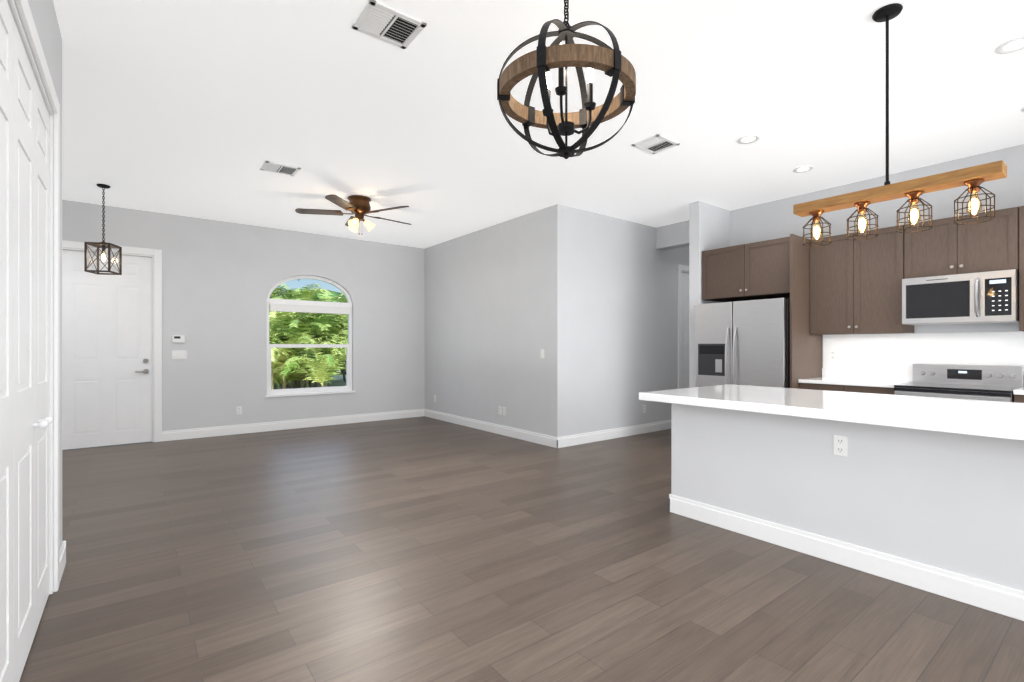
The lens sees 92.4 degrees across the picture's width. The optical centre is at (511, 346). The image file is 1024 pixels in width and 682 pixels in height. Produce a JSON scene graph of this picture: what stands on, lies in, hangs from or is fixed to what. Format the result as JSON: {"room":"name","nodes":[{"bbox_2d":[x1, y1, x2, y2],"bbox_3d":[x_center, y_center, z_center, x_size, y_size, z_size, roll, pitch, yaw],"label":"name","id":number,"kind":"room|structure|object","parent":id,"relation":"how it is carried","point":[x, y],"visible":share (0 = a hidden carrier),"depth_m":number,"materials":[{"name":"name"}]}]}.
{"room":"kitchen","nodes":[
{"label":"kitchen","id":0,"kind":"room"},
{"bbox_2d":[14,0,1023,546],"bbox_3d":[0.915,-0.255,3.892,12.200,3.050,11.450,0,0,-38],"label":"wall","id":1,"kind":"structure","parent":0,"point":[472,324],"depth_m":6.91,"materials":[{"name":"paint"}]},
{"bbox_2d":[0,0,52,681],"bbox_3d":[-1.786,0.042,1.768,0.082,2.440,1.880,0,0,-38],"label":"closet door","id":2,"kind":"structure","parent":1,"relation":"in","point":[26,420],"depth_m":1.91,"materials":[{"name":"white wood"}]},
{"bbox_2d":[7,0,66,594],"bbox_3d":[-1.813,-0.007,1.747,0.118,2.555,2.090,0,0,-38],"label":"door frame","id":3,"kind":"structure","parent":1,"relation":"attached to","point":[25,26],"depth_m":2.52,"materials":[{"name":"white wood"}]},
{"bbox_2d":[60,541,65,580],"bbox_3d":[-2.506,1.202,2.725,0.016,0.135,0.305,0,0,-38],"label":"baseboard","id":4,"kind":"structure","parent":1,"relation":"attached to","point":[63,546],"depth_m":2.76,"materials":[{"name":"white wood"}]},
{"bbox_2d":[62,250,151,449],"bbox_3d":[-5.135,0.042,6.233,0.912,2.440,0.107,0,0,-38],"label":"entry door","id":5,"kind":"structure","parent":1,"relation":"in","point":[106,360],"depth_m":6.23,"materials":[{"name":"white wood"}]},
{"bbox_2d":[67,241,161,441],"bbox_3d":[-5.162,-0.007,6.268,1.120,2.555,0.168,0,0,-38],"label":"door frame","id":6,"kind":"structure","parent":1,"relation":"attached to","point":[156,255],"depth_m":6.50,"materials":[{"name":"white wood"}]},
{"bbox_2d":[172,335,184,342],"bbox_3d":[-4.524,-0.100,6.660,0.140,0.100,0.025,0,0,-38],"label":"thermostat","id":7,"kind":"object","parent":1,"relation":"attached to","point":[178,338],"visible":0.98,"depth_m":6.65,"materials":[{"name":"white plastic"}]},
{"bbox_2d":[172,350,186,358],"bbox_3d":[-4.520,0.115,6.673,0.170,0.117,0.009,0,0,-38],"label":"light switch","id":8,"kind":"object","parent":1,"relation":"attached to","point":[179,354],"visible":1,"depth_m":6.67,"materials":[{"name":"white plastic"}]},
{"bbox_2d":[236,406,241,414],"bbox_3d":[-3.953,0.930,7.111,0.072,0.117,0.008,0,0,-38],"label":"outlet","id":9,"kind":"object","parent":1,"relation":"attached to","point":[239,410],"visible":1,"depth_m":7.11,"materials":[{"name":"white plastic"}]},
{"bbox_2d":[162,409,423,440],"bbox_3d":[-3.130,1.202,7.740,3.895,0.135,0.016,0,0,-38],"label":"baseboard","id":10,"kind":"structure","parent":1,"relation":"attached to","point":[172,435],"depth_m":7.46,"materials":[{"name":"white wood"}]},
{"bbox_2d":[264,275,354,397],"bbox_3d":[-3.179,-0.177,7.774,1.370,1.884,0.142,0,0,-38],"label":"window","id":11,"kind":"structure","parent":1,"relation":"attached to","point":[286,305],"depth_m":7.76,"materials":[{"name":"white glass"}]},
{"bbox_2d":[424,409,559,447],"bbox_3d":[-0.502,1.202,7.505,0.016,0.135,3.516,0,0,-38],"label":"baseboard","id":12,"kind":"structure","parent":1,"relation":"attached to","point":[553,441],"depth_m":7.09,"materials":[{"name":"white wood"}]},
{"bbox_2d":[498,406,501,414],"bbox_3d":[-0.174,0.925,7.086,0.008,0.117,0.072,0,0,-38],"label":"outlet","id":13,"kind":"object","parent":1,"relation":"attached to","point":[500,410],"visible":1,"depth_m":7.07,"materials":[{"name":"white plastic"}]},
{"bbox_2d":[540,349,543,357],"bbox_3d":[0.391,0.097,6.351,0.009,0.117,0.072,0,0,-38],"label":"light switch","id":14,"kind":"object","parent":1,"relation":"attached to","point":[541,353],"visible":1,"depth_m":6.35,"materials":[{"name":"white plastic"}]},
{"bbox_2d":[560,420,670,447],"bbox_3d":[1.593,1.202,6.909,2.535,0.135,0.016,0,0,-38],"label":"baseboard","id":15,"kind":"structure","parent":1,"relation":"attached to","point":[571,440],"depth_m":6.73,"materials":[{"name":"white wood"}]},
{"bbox_2d":[678,264,688,388],"bbox_3d":[3.007,-0.007,8.060,1.110,2.555,0.118,0,0,-38],"label":"door frame","id":16,"kind":"structure","parent":1,"relation":"attached to","point":[685,268],"depth_m":7.71,"materials":[{"name":"grey wood"}]},
{"bbox_2d":[682,272,688,388],"bbox_3d":[3.005,0.042,8.063,0.904,2.440,0.040,0,0,-38],"label":"hall door","id":17,"kind":"structure","parent":1,"relation":"in","point":[685,330],"depth_m":7.87,"materials":[{"name":"grey wood"}]},
{"bbox_2d":[702,245,753,301],"bbox_3d":[2.775,-0.870,5.996,0.681,0.600,0.589,0,0,-38],"label":"upper cabinet","id":18,"kind":"object","parent":1,"relation":"attached to","point":[720,265],"depth_m":5.85,"materials":[{"name":"brown wood"}]},
{"bbox_2d":[738,234,809,299],"bbox_3d":[3.065,-0.870,5.620,0.681,0.600,0.589,0,0,-38],"label":"upper cabinet","id":19,"kind":"object","parent":1,"relation":"attached to","point":[780,267],"depth_m":5.35,"materials":[{"name":"brown wood"}]},
{"bbox_2d":[806,234,845,337],"bbox_3d":[3.533,-0.650,5.283,0.351,1.040,0.470,0,0,-38],"label":"upper cabinet","id":20,"kind":"object","parent":1,"relation":"attached to","point":[842,293],"depth_m":5.23,"materials":[{"name":"brown wood"}]},
{"bbox_2d":[822,366,912,381],"bbox_3d":[4.608,0.297,4.158,0.020,0.104,3.565,0,0,-38],"label":"backsplash","id":21,"kind":"structure","parent":1,"relation":"attached to","point":[827,371],"depth_m":5.20,"materials":[{"name":"white stone"}]},
{"bbox_2d":[846,225,917,333],"bbox_3d":[3.750,-0.650,5.000,0.351,1.040,0.471,0,0,-38],"label":"upper cabinet","id":22,"kind":"object","parent":1,"relation":"attached to","point":[875,267],"depth_m":4.89,"materials":[{"name":"brown wood"}]},
{"bbox_2d":[906,218,945,278],"bbox_3d":[4.030,-0.907,4.638,0.351,0.525,0.441,0,0,-38],"label":"upper cabinet","id":23,"kind":"object","parent":1,"relation":"attached to","point":[925,250],"depth_m":4.58,"materials":[{"name":"brown wood"}]},
{"bbox_2d":[946,206,1021,274],"bbox_3d":[4.229,-0.907,4.379,0.351,0.525,0.441,0,0,-38],"label":"upper cabinet","id":24,"kind":"object","parent":1,"relation":"attached to","point":[995,244],"depth_m":4.26,"materials":[{"name":"brown wood"}]},
{"bbox_2d":[902,269,1018,325],"bbox_3d":[4.069,-0.423,4.461,0.469,0.430,0.762,0,0,-38],"label":"microwave","id":25,"kind":"object","parent":24,"relation":"attached to","point":[988,297],"visible":1,"depth_m":4.31,"materials":[{"name":"silver metal"}]},
{"bbox_2d":[1014,206,1023,333],"bbox_3d":[4.545,-0.650,3.969,0.351,1.040,0.590,0,0,-38],"label":"upper cabinet","id":26,"kind":"object","parent":1,"relation":"attached to","point":[1021,272],"depth_m":4.08,"materials":[{"name":"brown wood"}]},
{"bbox_2d":[19,416,1023,681],"bbox_3d":[0.915,1.320,3.892,12.200,0.100,11.450,0,0,-38],"label":"floor","id":27,"kind":"structure","parent":0,"point":[423,548],"depth_m":2.65,"materials":[{"name":"brown wood"}]},
{"bbox_2d":[695,298,789,387],"bbox_3d":[2.806,0.377,5.728,0.883,1.763,1.028,0,0,-38],"label":"fridge","id":28,"kind":"object","parent":27,"relation":"on","point":[747,342],"visible":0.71,"depth_m":5.43,"materials":[{"name":"metal"}]},
{"bbox_2d":[798,382,833,390],"bbox_3d":[3.426,0.828,5.201,0.621,0.885,0.469,0,0,-38],"label":"base cabinet","id":29,"kind":"object","parent":27,"relation":"on","point":[801,385],"depth_m":5.09,"materials":[{"name":"brown wood"}]},
{"bbox_2d":[669,404,1023,620],"bbox_3d":[2.625,0.833,2.688,0.932,0.874,3.456,0,0,-38],"label":"kitchen island","id":30,"kind":"object","parent":27,"relation":"on","point":[923,493],"depth_m":2.75,"materials":[{"name":"paint"}]},
{"bbox_2d":[639,384,1023,439],"bbox_3d":[2.524,0.368,2.606,1.280,0.055,3.550,0,0,-38],"label":"island countertop","id":31,"kind":"structure","parent":30,"relation":"on","point":[998,420],"depth_m":2.82,"materials":[{"name":"white stone"}]},
{"bbox_2d":[834,435,847,456],"bbox_3d":[1.916,0.580,2.864,0.008,0.117,0.072,0,0,-38],"label":"outlet","id":32,"kind":"object","parent":30,"relation":"attached to","point":[840,445],"visible":1,"depth_m":2.86,"materials":[{"name":"white plastic"}]},
{"bbox_2d":[834,382,910,394],"bbox_3d":[3.643,0.828,4.919,0.621,0.885,0.470,0,0,-38],"label":"base cabinet","id":33,"kind":"object","parent":27,"relation":"on","point":[860,389],"depth_m":4.72,"materials":[{"name":"brown wood"}]},
{"bbox_2d":[798,378,909,389],"bbox_3d":[3.529,0.366,5.056,0.635,0.035,0.825,0,0,-38],"label":"countertop","id":34,"kind":"structure","parent":33,"relation":"on","point":[890,382],"depth_m":4.96,"materials":[{"name":"white stone"}]},
{"bbox_2d":[894,363,1023,401],"bbox_3d":[3.973,0.720,4.387,0.710,1.100,0.764,0,0,-38],"label":"range","id":35,"kind":"object","parent":27,"relation":"on","point":[1000,383],"visible":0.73,"depth_m":4.40,"materials":[{"name":"silver metal"}]},
{"bbox_2d":[1014,394,1023,402],"bbox_3d":[4.477,0.828,3.836,0.621,0.885,0.712,0,0,-38],"label":"base cabinet","id":36,"kind":"object","parent":27,"relation":"on","point":[1018,398],"depth_m":3.90,"materials":[{"name":"brown wood"}]},
{"bbox_2d":[1014,387,1023,393],"bbox_3d":[4.853,0.366,3.336,0.635,0.035,1.964,0,0,-38],"label":"countertop","id":37,"kind":"structure","parent":36,"relation":"on","point":[1021,390],"depth_m":3.90,"materials":[{"name":"white stone"}]},
{"bbox_2d":[53,0,1023,248],"bbox_3d":[0.915,-1.840,3.892,12.200,0.120,11.450,0,0,-38],"label":"ceiling","id":38,"kind":"structure","parent":0,"point":[204,109],"depth_m":3.64,"materials":[{"name":"paint"}]},
{"bbox_2d":[84,184,121,274],"bbox_3d":[-4.515,-1.293,5.426,0.236,0.972,0.236,0,0,-13],"label":"pendant lantern","id":39,"kind":"object","parent":38,"relation":"hanging from","point":[103,245],"visible":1,"depth_m":5.42,"materials":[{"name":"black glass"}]},
{"bbox_2d":[260,161,300,175],"bbox_3d":[-2.315,-1.774,4.907,0.320,0.011,0.280,0,0,-38],"label":"ceiling vent","id":40,"kind":"object","parent":38,"relation":"in","point":[279,168],"visible":1,"depth_m":4.89,"materials":[{"name":"white metal"}]},
{"bbox_2d":[295,194,411,235],"bbox_3d":[-1.825,-1.552,5.952,1.376,0.454,1.383,0,0,-38],"label":"ceiling fan","id":41,"kind":"object","parent":38,"relation":"hanging from","point":[359,206],"visible":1,"depth_m":5.81,"materials":[{"name":"brown wood"}]},
{"bbox_2d":[352,0,426,48],"bbox_3d":[-0.681,-1.774,2.720,0.320,0.011,0.280,0,0,-38],"label":"ceiling vent","id":42,"kind":"object","parent":38,"relation":"in","point":[382,22],"visible":1,"depth_m":2.71,"materials":[{"name":"white metal"}]},
{"bbox_2d":[497,0,635,158],"bbox_3d":[0.225,-1.278,2.035,0.560,1.004,0.574,0,0,-38],"label":"orb chandelier","id":43,"kind":"object","parent":38,"relation":"hanging from","point":[541,61],"visible":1,"depth_m":1.97,"materials":[{"name":"black metal"}]},
{"bbox_2d":[631,134,679,153],"bbox_3d":[1.263,-1.774,4.317,0.320,0.011,0.280,0,0,-38],"label":"ceiling vent","id":44,"kind":"object","parent":38,"relation":"in","point":[656,143],"visible":0.98,"depth_m":4.30,"materials":[{"name":"white metal"}]},
{"bbox_2d":[737,135,759,143],"bbox_3d":[2.030,-1.776,4.214,0.180,0.008,0.180,0,0,-38],"label":"recessed light","id":45,"kind":"object","parent":38,"relation":"in","point":[747,139],"visible":0.98,"depth_m":4.21,"materials":[{"name":"white plastic"}]},
{"bbox_2d":[793,166,813,172],"bbox_3d":[2.921,-1.776,4.926,0.180,0.008,0.180,0,0,-38],"label":"recessed light","id":46,"kind":"object","parent":38,"relation":"in","point":[802,169],"visible":1,"depth_m":4.92,"materials":[{"name":"white plastic"}]},
{"bbox_2d":[793,3,1006,246],"bbox_3d":[1.993,-1.188,2.608,0.145,1.183,0.890,0,0,-38],"label":"linear pendant light","id":47,"kind":"object","parent":38,"relation":"hanging from","point":[972,178],"visible":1,"depth_m":2.56,"materials":[{"name":"brown wood"}]},
{"bbox_2d":[995,36,1023,53],"bbox_3d":[2.971,-1.776,2.894,0.180,0.008,0.180,0,0,-38],"label":"recessed light","id":48,"kind":"object","parent":38,"relation":"in","point":[1013,45],"visible":0.94,"depth_m":2.91,"materials":[{"name":"white plastic"}]},
{"label":"outside","id":49,"kind":"structure","parent":0,"visible":0},
{"bbox_2d":[271,369,345,388],"bbox_3d":[-22.053,1.425,45.027,100.000,0.190,81.740,0,0,-38],"label":"ground","id":50,"kind":"structure","parent":49,"point":[338,380],"depth_m":18.05,"materials":[{"name":"green plant"}]},
{"bbox_2d":[269,279,347,388],"bbox_3d":[-6.781,-0.712,16.233,8.399,4.096,8.760,0,0,-38],"label":"tree","id":51,"kind":"object","parent":50,"relation":"on","point":[297,366],"depth_m":14.64,"materials":[{"name":"green plant"}]},
{"bbox_2d":[281,288,346,302],"bbox_3d":[-21.247,-2.033,49.642,95.813,8.071,15.154,0,0,-38],"label":"treeline","id":52,"kind":"object","parent":50,"relation":"on","point":[336,294],"depth_m":45.87,"materials":[{"name":"green plant"}]}
]}

